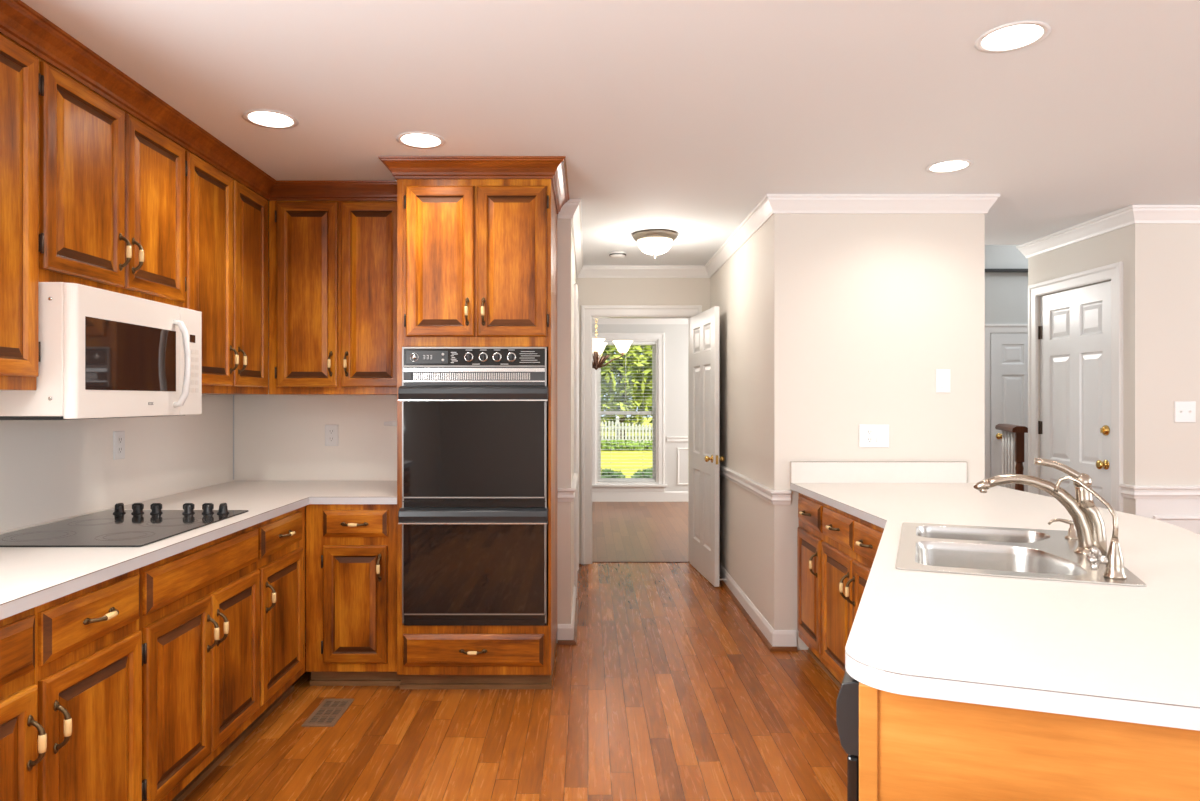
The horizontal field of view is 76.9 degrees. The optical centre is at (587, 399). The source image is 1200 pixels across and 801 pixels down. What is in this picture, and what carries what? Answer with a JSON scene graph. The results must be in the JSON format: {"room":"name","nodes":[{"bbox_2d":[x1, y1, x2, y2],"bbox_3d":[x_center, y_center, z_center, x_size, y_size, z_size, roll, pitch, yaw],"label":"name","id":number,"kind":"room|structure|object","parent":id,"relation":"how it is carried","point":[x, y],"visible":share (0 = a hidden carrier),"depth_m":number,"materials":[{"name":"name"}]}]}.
{"room":"kitchen","nodes":[
{"label":"kitchen","id":0,"kind":"room"},
{"bbox_2d":[202,394,232,394],"bbox_3d":[-2.054,0.126,0.530,0.120,2.480,7.660,0,0,0],"label":"wall","id":1,"kind":"structure","parent":0,"point":[202,394],"depth_m":4.06,"materials":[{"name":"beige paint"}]},
{"bbox_2d":[0,34,40,389],"bbox_3d":[-1.792,-0.530,1.860,0.401,1.002,0.799,0,0,0],"label":"upper cabinet","id":2,"kind":"object","parent":1,"relation":"attached to","point":[20,77],"visible":1,"depth_m":2.17,"materials":[{"name":"brown wood"}]},
{"bbox_2d":[0,282,201,419],"bbox_3d":[-1.735,-0.147,2.640,0.504,0.416,0.756,0,0,0],"label":"microwave","id":3,"kind":"object","parent":1,"relation":"attached to","point":[105,353],"visible":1,"depth_m":2.43,"materials":[{"name":"white plastic"}]},
{"bbox_2d":[36,56,185,307],"bbox_3d":[-1.792,-0.694,2.667,0.401,0.675,0.814,0,0,0],"label":"upper cabinet","id":4,"kind":"object","parent":1,"relation":"attached to","point":[112,186],"visible":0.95,"depth_m":2.55,"materials":[{"name":"brown wood"}]},
{"bbox_2d":[0,395,396,533],"bbox_3d":[-1.442,0.212,2.850,1.103,0.480,2.780,0,0,0],"label":"backsplash","id":5,"kind":"structure","parent":1,"relation":"attached to","point":[51,470],"depth_m":3.80,"materials":[{"name":"white laminate"}]},
{"bbox_2d":[113,431,124,459],"bbox_3d":[-1.985,0.191,3.200,0.008,0.120,0.075,0,0,0],"label":"outlet","id":6,"kind":"object","parent":5,"relation":"attached to","point":[118,436],"visible":1,"depth_m":3.19,"materials":[{"name":"white plastic"}]},
{"bbox_2d":[118,446,122,453],"bbox_3d":[-1.983,0.212,3.200,0.003,0.033,0.033,0,0,0],"label":"socket","id":7,"kind":"object","parent":6,"relation":"attached to","point":[120,448],"depth_m":3.20,"materials":[{"name":"grey plastic"}]},
{"bbox_2d":[118,436,122,443],"bbox_3d":[-1.983,0.170,3.200,0.003,0.033,0.033,0,0,0],"label":"socket","id":8,"kind":"object","parent":6,"relation":"attached to","point":[120,438],"depth_m":3.20,"materials":[{"name":"grey plastic"}]},
{"bbox_2d":[325,425,337,445],"bbox_3d":[-1.438,0.198,4.232,0.075,0.120,0.008,0,0,0],"label":"outlet","id":9,"kind":"object","parent":5,"relation":"attached to","point":[331,431],"visible":1,"depth_m":4.23,"materials":[{"name":"white plastic"}]},
{"bbox_2d":[384,421,396,425],"bbox_3d":[-1.016,0.131,4.222,0.252,0.032,0.028,0,0,0],"label":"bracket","id":10,"kind":"object","parent":5,"relation":"attached to","point":[388,423],"visible":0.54,"depth_m":4.21,"materials":[{"name":"white plastic"}]},
{"bbox_2d":[183,148,267,393],"bbox_3d":[-1.792,-0.530,3.486,0.401,1.002,0.823,0,0,0],"label":"upper cabinet","id":11,"kind":"object","parent":1,"relation":"attached to","point":[226,221],"visible":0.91,"depth_m":3.43,"materials":[{"name":"brown wood"}]},
{"bbox_2d":[233,202,570,642],"bbox_3d":[-1.044,0.126,4.300,1.898,2.480,0.120,0,0,0],"label":"wall","id":12,"kind":"structure","parent":0,"point":[563,225],"depth_m":4.24,"materials":[{"name":"beige paint"}]},
{"bbox_2d":[269,201,396,394],"bbox_3d":[-1.270,-0.530,4.041,0.759,1.002,0.398,0,0,0],"label":"upper cabinet","id":13,"kind":"object","parent":12,"relation":"attached to","point":[333,264],"visible":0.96,"depth_m":3.88,"materials":[{"name":"brown wood"}]},
{"bbox_2d":[0,0,396,200],"bbox_3d":[-1.270,-1.071,2.680,0.760,0.084,2.440,0,0,0],"label":"crown molding","id":14,"kind":"structure","parent":13,"relation":"attached to","point":[20,23],"depth_m":2.80,"materials":[{"name":"brown wood"}]},
{"bbox_2d":[183,502,847,800],"bbox_3d":[2.050,1.426,3.430,9.300,0.120,13.460,0,0,0],"label":"floor","id":15,"kind":"structure","parent":0,"point":[666,691],"depth_m":3.20,"materials":[{"name":"brown wood"}]},
{"bbox_2d":[0,608,46,800],"bbox_3d":[-1.632,0.927,1.588,0.718,0.878,0.455,0,0,0],"label":"base cabinet","id":16,"kind":"object","parent":15,"relation":"on","point":[19,725],"visible":0.98,"depth_m":1.75,"materials":[{"name":"brown wood"}]},
{"bbox_2d":[34,568,142,800],"bbox_3d":[-1.632,0.927,2.028,0.718,0.878,0.424,0,0,0],"label":"base cabinet","id":17,"kind":"object","parent":15,"relation":"on","point":[89,647],"visible":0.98,"depth_m":2.00,"materials":[{"name":"brown wood"}]},
{"bbox_2d":[139,524,259,800],"bbox_3d":[-1.632,0.927,2.639,0.718,0.878,0.796,0,0,0],"label":"base cabinet","id":18,"kind":"object","parent":15,"relation":"on","point":[199,620],"visible":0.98,"depth_m":2.55,"materials":[{"name":"brown wood"}]},
{"bbox_2d":[0,481,396,619],"bbox_3d":[-1.442,0.469,2.800,1.103,0.035,2.880,0,0,0],"label":"countertop","id":19,"kind":"structure","parent":18,"relation":"on","point":[30,577],"depth_m":2.43,"materials":[{"name":"beige laminate"}]},
{"bbox_2d":[0,503,248,546],"bbox_3d":[-1.659,0.429,2.688,0.573,0.046,0.747,0,0,0],"label":"cooktop","id":20,"kind":"object","parent":19,"relation":"in","point":[118,527],"visible":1,"depth_m":2.64,"materials":[{"name":"black glass"}]},
{"bbox_2d":[241,506,304,738],"bbox_3d":[-1.632,0.927,3.296,0.718,0.878,0.517,0,0,0],"label":"base cabinet","id":21,"kind":"object","parent":15,"relation":"on","point":[281,539],"visible":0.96,"depth_m":3.23,"materials":[{"name":"brown wood"}]},
{"bbox_2d":[301,699,354,726],"bbox_3d":[-1.131,1.363,3.297,0.135,0.006,0.285,0,0,0],"label":"floor vent","id":22,"kind":"object","parent":15,"relation":"in","point":[328,713],"visible":1,"depth_m":3.29,"materials":[{"name":"brown metal"}]},
{"bbox_2d":[306,504,400,685],"bbox_3d":[-1.110,0.927,3.867,0.440,0.878,0.738,0,0,0],"label":"base cabinet","id":23,"kind":"object","parent":15,"relation":"on","point":[351,549],"visible":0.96,"depth_m":3.54,"materials":[{"name":"brown wood"}]},
{"bbox_2d":[378,156,569,688],"bbox_3d":[-0.530,0.127,3.840,0.857,2.479,0.790,0,0,0],"label":"tall cabinet","id":24,"kind":"object","parent":15,"relation":"on","point":[477,235],"visible":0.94,"depth_m":3.50,"materials":[{"name":"brown wood"}]},
{"bbox_2d":[398,347,547,625],"bbox_3d":[-0.527,0.401,3.816,0.685,1.294,0.716,0,0,0],"label":"double oven","id":25,"kind":"object","parent":24,"relation":"in","point":[473,519],"visible":1,"depth_m":3.49,"materials":[{"name":"black glass"}]},
{"bbox_2d":[797,493,834,681],"bbox_3d":[1.411,0.927,3.868,0.658,0.878,0.444,0,0,0],"label":"base cabinet","id":26,"kind":"object","parent":15,"relation":"on","point":[810,536],"visible":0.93,"depth_m":3.82,"materials":[{"name":"brown wood"}]},
{"bbox_2d":[836,670,858,800],"bbox_3d":[0.812,0.931,1.510,0.540,0.870,0.605,0,0,24],"label":"dishwasher","id":27,"kind":"object","parent":15,"relation":"on","point":[847,702],"visible":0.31,"depth_m":1.34,"materials":[{"name":"black plastic"}]},
{"bbox_2d":[821,503,883,687],"bbox_3d":[1.411,0.927,3.245,0.658,0.878,0.799,0,0,0],"label":"base cabinet","id":28,"kind":"object","parent":15,"relation":"on","point":[850,544],"visible":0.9,"depth_m":3.34,"materials":[{"name":"brown wood"}]},
{"bbox_2d":[995,424,1027,490],"bbox_3d":[3.499,0.786,6.240,0.120,1.160,0.714,0,0,19],"label":"stair railing","id":29,"kind":"object","parent":15,"relation":"on","point":[1012,435],"visible":0.33,"depth_m":6.18,"materials":[{"name":"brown wood"}]},
{"bbox_2d":[859,682,1199,800],"bbox_3d":[0.779,0.927,1.193,0.660,0.878,0.024,0,0,19],"label":"end panel","id":30,"kind":"object","parent":15,"relation":"on","point":[912,748],"visible":0.98,"depth_m":1.22,"materials":[{"name":"brown wood"}]},
{"bbox_3d":[1.166,0.927,2.220,0.638,0.878,0.960,0,0,24],"label":"cabinet","id":31,"kind":"object","parent":15,"relation":"on","visible":0},
{"bbox_2d":[790,462,1199,730],"bbox_3d":[1.426,0.412,2.623,1.303,0.150,3.264,0,0,13],"label":"countertop","id":32,"kind":"structure","parent":31,"relation":"on","point":[1131,654],"depth_m":1.57,"materials":[{"name":"beige laminate"}]},
{"bbox_2d":[895,522,1146,586],"bbox_3d":[1.249,0.549,2.290,0.563,0.205,0.854,0,0,24],"label":"sink","id":33,"kind":"object","parent":32,"relation":"in","point":[1041,554],"visible":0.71,"depth_m":2.33,"materials":[{"name":"silver metal"}]},
{"bbox_2d":[1047,518,1077,539],"bbox_3d":[1.539,0.415,2.445,0.089,0.063,0.040,0,0,19],"label":"soap dispenser","id":34,"kind":"object","parent":33,"relation":"on","point":[1071,531],"visible":0.97,"depth_m":2.43,"materials":[{"name":"silver metal"}]},
{"bbox_2d":[973,458,1106,554],"bbox_3d":[1.341,0.311,2.247,0.347,0.275,0.072,0,0,19],"label":"faucet","id":35,"kind":"object","parent":32,"relation":"on","point":[1088,521],"visible":0.84,"depth_m":2.20,"materials":[{"name":"silver metal"}]},
{"bbox_2d":[1053,475,1126,579],"bbox_3d":[1.280,0.322,1.930,0.159,0.250,0.062,0,0,37],"label":"water tap","id":36,"kind":"object","parent":32,"relation":"on","point":[1114,560],"visible":1,"depth_m":1.90,"materials":[{"name":"silver metal"}]},
{"bbox_2d":[571,224,576,616],"bbox_3d":[-0.155,0.126,5.330,0.120,2.480,1.940,0,0,0],"label":"wall","id":37,"kind":"structure","parent":0,"point":[573,268],"depth_m":4.65,"materials":[{"name":"beige paint"}]},
{"bbox_2d":[558,585,575,639],"bbox_3d":[-0.126,1.312,4.678,0.088,0.108,0.904,0,0,0],"label":"baseboard","id":38,"kind":"structure","parent":37,"relation":"attached to","point":[565,631],"depth_m":4.23,"materials":[{"name":"white paint"}]},
{"bbox_2d":[558,473,577,501],"bbox_3d":[-0.119,0.532,4.671,0.102,0.077,0.918,0,0,0],"label":"trim","id":39,"kind":"structure","parent":37,"relation":"attached to","point":[564,494],"depth_m":4.22,"materials":[{"name":"white paint"}]},
{"bbox_2d":[558,598,577,644],"bbox_3d":[-0.117,1.355,4.670,0.106,0.022,0.921,0,0,0],"label":"trim","id":40,"kind":"structure","parent":37,"relation":"attached to","point":[560,642],"depth_m":4.32,"materials":[{"name":"brown wood"}]},
{"bbox_2d":[574,284,578,597],"bbox_3d":[-0.085,0.289,5.620,0.022,2.153,0.976,0,0,0],"label":"trim","id":41,"kind":"structure","parent":37,"relation":"attached to","point":[576,300],"depth_m":5.13,"materials":[{"name":"white paint"}]},
{"bbox_2d":[21,0,1199,264],"bbox_3d":[2.200,-1.184,1.560,9.000,0.140,9.720,0,0,0],"label":"ceiling","id":42,"kind":"structure","parent":0,"point":[679,116],"depth_m":2.77,"materials":[{"name":"white paint"}]},
{"bbox_2d":[242,109,298,128],"bbox_3d":[-1.257,-1.137,2.993,0.206,0.053,0.206,0,0,0],"label":"recessed light","id":43,"kind":"object","parent":42,"relation":"in","point":[272,119],"visible":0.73,"depth_m":3.01,"materials":[{"name":"white paint"}]},
{"bbox_2d":[396,132,444,148],"bbox_3d":[-0.716,-1.137,3.235,0.206,0.053,0.206,0,0,0],"label":"recessed light","id":44,"kind":"object","parent":42,"relation":"in","point":[423,140],"visible":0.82,"depth_m":3.26,"materials":[{"name":"white paint"}]},
{"bbox_2d":[609,251,625,257],"bbox_3d":[0.225,-1.097,5.720,0.129,0.032,0.129,0,0,0],"label":"smoke detector","id":45,"kind":"object","parent":42,"relation":"attached to","point":[617,254],"visible":1,"depth_m":5.68,"materials":[{"name":"white plastic"}]},
{"bbox_2d":[633,229,676,257],"bbox_3d":[0.450,-1.033,5.070,0.300,0.162,0.300,0,0,0],"label":"flush ceiling light","id":46,"kind":"object","parent":42,"relation":"attached to","point":[654,242],"visible":1,"depth_m":4.98,"materials":[{"name":"white glass"}]},
{"bbox_2d":[925,159,972,172],"bbox_3d":[1.718,-1.137,3.594,0.206,0.053,0.206,0,0,0],"label":"recessed light","id":47,"kind":"object","parent":42,"relation":"in","point":[947,166],"visible":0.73,"depth_m":3.62,"materials":[{"name":"white paint"}]},
{"bbox_2d":[974,21,1050,52],"bbox_3d":[1.301,-1.137,2.317,0.206,0.053,0.206,0,0,0],"label":"recessed light","id":48,"kind":"object","parent":42,"relation":"in","point":[1010,37],"visible":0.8,"depth_m":2.33,"materials":[{"name":"white paint"}]},
{"bbox_2d":[592,324,687,490],"bbox_3d":[0.250,0.126,10.230,5.700,2.480,0.140,0,0,0],"label":"wall","id":49,"kind":"structure","parent":0,"point":[676,335],"depth_m":10.16,"materials":[{"name":"white paint"}]},
{"bbox_2d":[592,333,666,491],"bbox_3d":[0.525,0.165,10.200,1.074,2.133,0.200,0,0,0],"label":"window","id":50,"kind":"structure","parent":49,"relation":"in","point":[658,366],"depth_m":10.14,"materials":[{"name":"white paint"}]},
{"bbox_2d":[598,342,655,481],"bbox_3d":[0.525,0.157,10.199,0.778,1.888,0.058,0,0,0],"label":"window blind","id":51,"kind":"object","parent":50,"relation":"attached to","point":[609,343],"visible":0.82,"depth_m":10.19,"materials":[{"name":"white"}]},
{"bbox_2d":[592,491,687,501],"bbox_3d":[0.260,1.297,10.152,5.480,0.138,0.016,0,0,0],"label":"baseboard","id":52,"kind":"structure","parent":49,"relation":"attached to","point":[667,496],"depth_m":10.14,"materials":[{"name":"white paint"}]},
{"bbox_2d":[592,318,687,323],"bbox_3d":[0.260,-1.066,8.290,5.480,0.094,3.740,0,0,0],"label":"trim","id":53,"kind":"structure","parent":49,"relation":"attached to","point":[599,320],"depth_m":10.13,"materials":[{"name":"white paint"}]},
{"bbox_2d":[667,437,687,441],"bbox_3d":[2.031,0.532,10.146,1.938,0.077,0.028,0,0,0],"label":"trim","id":54,"kind":"structure","parent":49,"relation":"attached to","point":[669,439],"depth_m":10.14,"materials":[{"name":"white paint"}]},
{"bbox_2d":[677,448,687,484],"bbox_3d":[0.550,0.896,10.153,3.700,0.500,0.014,0,0,0],"label":"trim","id":55,"kind":"structure","parent":49,"relation":"attached to","point":[678,449],"depth_m":10.15,"materials":[{"name":"white paint"}]},
{"bbox_2d":[577,278,709,563],"bbox_3d":[0.222,0.126,6.360,3.636,2.480,0.120,0,0,0],"label":"wall","id":56,"kind":"structure","parent":0,"point":[591,291],"depth_m":6.30,"materials":[{"name":"beige paint"}]},
{"bbox_2d":[592,561,689,562],"bbox_3d":[0.462,1.363,6.365,1.116,0.006,0.040,0,0,0],"label":"trim","id":57,"kind":"structure","parent":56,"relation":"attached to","point":[592,561],"depth_m":6.34,"materials":[{"name":"brown wood"}]},
{"bbox_2d":[581,305,701,563],"bbox_3d":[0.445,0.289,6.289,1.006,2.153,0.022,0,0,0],"label":"trim","id":58,"kind":"structure","parent":56,"relation":"attached to","point":[587,311],"depth_m":6.29,"materials":[{"name":"white paint"}]},
{"bbox_2d":[690,306,723,586],"bbox_3d":[0.902,0.338,5.877,0.144,2.040,0.776,0,0,-5],"label":"door","id":59,"kind":"structure","parent":56,"relation":"in","point":[704,326],"depth_m":5.79,"materials":[{"name":"white paint"}]},
{"bbox_2d":[710,220,768,622],"bbox_3d":[1.080,0.126,5.275,0.120,2.480,2.050,0,0,0],"label":"wall","id":60,"kind":"structure","parent":0,"point":[740,287],"depth_m":4.86,"materials":[{"name":"beige paint"}]},
{"bbox_2d":[719,464,790,504],"bbox_3d":[1.048,0.532,5.191,0.113,0.077,2.178,0,0,0],"label":"trim","id":61,"kind":"structure","parent":60,"relation":"attached to","point":[775,497],"depth_m":4.44,"materials":[{"name":"white paint"}]},
{"bbox_2d":[719,562,796,646],"bbox_3d":[1.072,1.312,5.198,0.132,0.108,2.164,0,0,0],"label":"baseboard","id":62,"kind":"structure","parent":60,"relation":"attached to","point":[776,638],"depth_m":4.41,"materials":[{"name":"white paint"}]},
{"bbox_2d":[719,576,797,651],"bbox_3d":[1.063,1.355,5.189,0.149,0.022,2.181,0,0,0],"label":"trim","id":63,"kind":"structure","parent":60,"relation":"attached to","point":[755,627],"depth_m":4.47,"materials":[{"name":"brown wood"}]},
{"bbox_2d":[558,194,999,277],"bbox_3d":[1.029,-1.066,5.782,2.394,0.094,3.416,0,0,0],"label":"trim","id":64,"kind":"structure","parent":60,"relation":"attached to","point":[771,204],"depth_m":4.12,"materials":[{"name":"white paint"}]},
{"bbox_2d":[769,214,984,649],"bbox_3d":[1.595,0.126,4.190,1.150,2.480,0.120,0,0,0],"label":"wall","id":65,"kind":"structure","parent":0,"point":[865,310],"depth_m":4.13,"materials":[{"name":"beige paint"}]},
{"bbox_2d":[859,425,888,446],"bbox_3d":[1.564,0.197,4.124,0.165,0.125,0.010,0,0,0],"label":"outlet","id":66,"kind":"object","parent":65,"relation":"attached to","point":[869,435],"visible":1,"depth_m":4.12,"materials":[{"name":"white plastic"}]},
{"bbox_2d":[790,462,966,482],"bbox_3d":[1.585,0.395,4.120,0.956,0.114,0.019,0,0,0],"label":"backsplash","id":67,"kind":"structure","parent":65,"relation":"attached to","point":[800,472],"depth_m":4.11,"materials":[{"name":"beige laminate"}]},
{"bbox_2d":[936,369,950,392],"bbox_3d":[1.942,-0.104,4.124,0.080,0.130,0.010,0,0,0],"label":"light switch","id":68,"kind":"object","parent":65,"relation":"attached to","point":[943,376],"visible":1,"depth_m":4.12,"materials":[{"name":"white plastic"}]},
{"bbox_2d":[985,245,1027,333],"bbox_3d":[4.435,-0.434,7.550,4.530,3.600,0.120,0,0,0],"label":"wall","id":69,"kind":"structure","parent":0,"point":[1006,293],"depth_m":7.49,"materials":[{"name":"grey paint"}]},
{"bbox_2d":[985,324,1027,478],"bbox_3d":[4.365,0.307,7.479,0.936,2.118,0.022,0,0,0],"label":"trim","id":70,"kind":"structure","parent":69,"relation":"attached to","point":[989,328],"depth_m":7.47,"materials":[{"name":"white paint"}]},
{"bbox_2d":[985,269,1027,271],"bbox_3d":[4.385,-1.280,7.465,4.430,0.028,0.050,0,0,0],"label":"trim","id":71,"kind":"structure","parent":69,"relation":"attached to","point":[986,270],"depth_m":7.44,"materials":[{"name":"grey"}]},
{"bbox_2d":[990,334,1027,491],"bbox_3d":[4.365,0.350,7.452,0.750,2.015,0.074,0,0,0],"label":"door","id":72,"kind":"structure","parent":69,"relation":"in","point":[1008,352],"depth_m":7.47,"materials":[{"name":"white paint"}]},
{"bbox_2d":[1028,224,1155,514],"bbox_3d":[3.220,0.126,4.890,0.120,2.480,1.060,0,0,0],"label":"wall","id":73,"kind":"structure","parent":0,"point":[1134,245],"depth_m":4.38,"materials":[{"name":"beige paint"}]},
{"bbox_2d":[1038,281,1110,508],"bbox_3d":[3.162,0.318,4.926,0.090,2.081,0.757,0,0,0],"label":"door","id":74,"kind":"structure","parent":73,"relation":"in","point":[1074,330],"depth_m":4.90,"materials":[{"name":"white paint"}]},
{"bbox_2d":[1028,262,1122,511],"bbox_3d":[3.149,0.275,4.922,0.022,2.183,0.932,0,0,0],"label":"trim","id":75,"kind":"structure","parent":73,"relation":"attached to","point":[1114,271],"depth_m":4.55,"materials":[{"name":"white paint"}]},
{"bbox_2d":[1156,224,1199,485],"bbox_3d":[4.990,0.126,4.420,3.420,2.480,0.120,0,0,0],"label":"wall","id":76,"kind":"structure","parent":0,"point":[1177,245],"depth_m":4.36,"materials":[{"name":"beige paint"}]},
{"bbox_2d":[1016,205,1199,257],"bbox_3d":[4.852,-1.066,4.890,3.496,0.094,1.172,0,0,0],"label":"trim","id":77,"kind":"structure","parent":76,"relation":"attached to","point":[1132,214],"depth_m":4.48,"materials":[{"name":"white paint"}]},
{"bbox_2d":[1119,484,1199,498],"bbox_3d":[4.866,0.532,4.392,3.468,0.077,0.120,0,0,0],"label":"trim","id":78,"kind":"structure","parent":76,"relation":"attached to","point":[1128,491],"depth_m":4.34,"materials":[{"name":"white paint"}]},
{"bbox_2d":[1135,499,1199,534],"bbox_3d":[4.880,0.914,4.351,3.439,0.685,0.018,0,0,0],"label":"wainscoting","id":79,"kind":"structure","parent":76,"relation":"attached to","point":[1183,513],"depth_m":4.36,"materials":[{"name":"white paint"}]},
{"bbox_2d":[1174,401,1195,422],"bbox_3d":[3.445,0.069,4.352,0.123,0.123,0.016,0,0,0],"label":"light switch","id":80,"kind":"object","parent":76,"relation":"attached to","point":[1184,411],"visible":1,"depth_m":4.35,"materials":[{"name":"white plastic"}]},
{"bbox_3d":[0.250,-1.184,8.410,5.700,0.140,3.980,0,0,0],"label":"ceiling","id":81,"kind":"structure","parent":0,"visible":0},
{"bbox_2d":[592,318,632,369],"bbox_3d":[0.085,-0.711,7.800,0.604,0.804,0.604,0,0,-41],"label":"chandelier","id":82,"kind":"object","parent":81,"relation":"hanging from","point":[598,344],"visible":0.69,"depth_m":7.73,"materials":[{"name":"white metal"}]},
{"label":"outside","id":83,"kind":"structure","parent":0,"visible":0},
{"bbox_2d":[601,417,651,477],"bbox_3d":[0.000,1.716,40.200,80.000,0.200,59.600,0,0,0],"label":"ground","id":84,"kind":"structure","parent":83,"point":[624,467],"depth_m":22.90,"materials":[{"name":"green plant"}]},
{"bbox_2d":[601,468,624,477],"bbox_3d":[0.311,1.575,14.315,0.969,0.599,0.878,0,0,0],"label":"shrub","id":85,"kind":"object","parent":84,"relation":"on","point":[603,470],"visible":0.09,"depth_m":14.19,"materials":[{"name":"green plant"}]},
{"bbox_2d":[601,345,651,438],"bbox_3d":[1.480,-1.978,33.511,4.397,7.498,3.398,0,0,0],"label":"tree","id":86,"kind":"object","parent":84,"relation":"on","point":[614,366],"visible":0.32,"depth_m":32.91,"materials":[{"name":"green plant"}]},
{"bbox_2d":[601,417,651,445],"bbox_3d":[1.000,1.154,28.100,10.000,1.397,0.200,0,0,0],"label":"picket fence","id":87,"kind":"object","parent":84,"relation":"on","point":[617,423],"visible":0.16,"depth_m":28.00,"materials":[{"name":"white paint"}]},
{"bbox_2d":[601,440,651,450],"bbox_3d":[0.796,1.607,26.506,7.141,0.482,1.101,0,0,0],"label":"hedge","id":88,"kind":"object","parent":84,"relation":"on","point":[611,444],"visible":0.37,"depth_m":26.25,"materials":[{"name":"green plant"}]},
{"bbox_2d":[624,345,651,422],"bbox_3d":[3.962,-2.199,40.501,4.828,7.939,3.462,0,0,0],"label":"tree","id":89,"kind":"object","parent":84,"relation":"on","point":[649,409],"visible":0.02,"depth_m":40.14,"materials":[{"name":"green plant"}]},
{"bbox_2d":[631,467,651,477],"bbox_3d":[1.282,1.574,14.593,0.958,0.556,0.861,0,0,0],"label":"shrub","id":90,"kind":"object","parent":84,"relation":"on","point":[647,469],"visible":0.09,"depth_m":14.48,"materials":[{"name":"green plant"}]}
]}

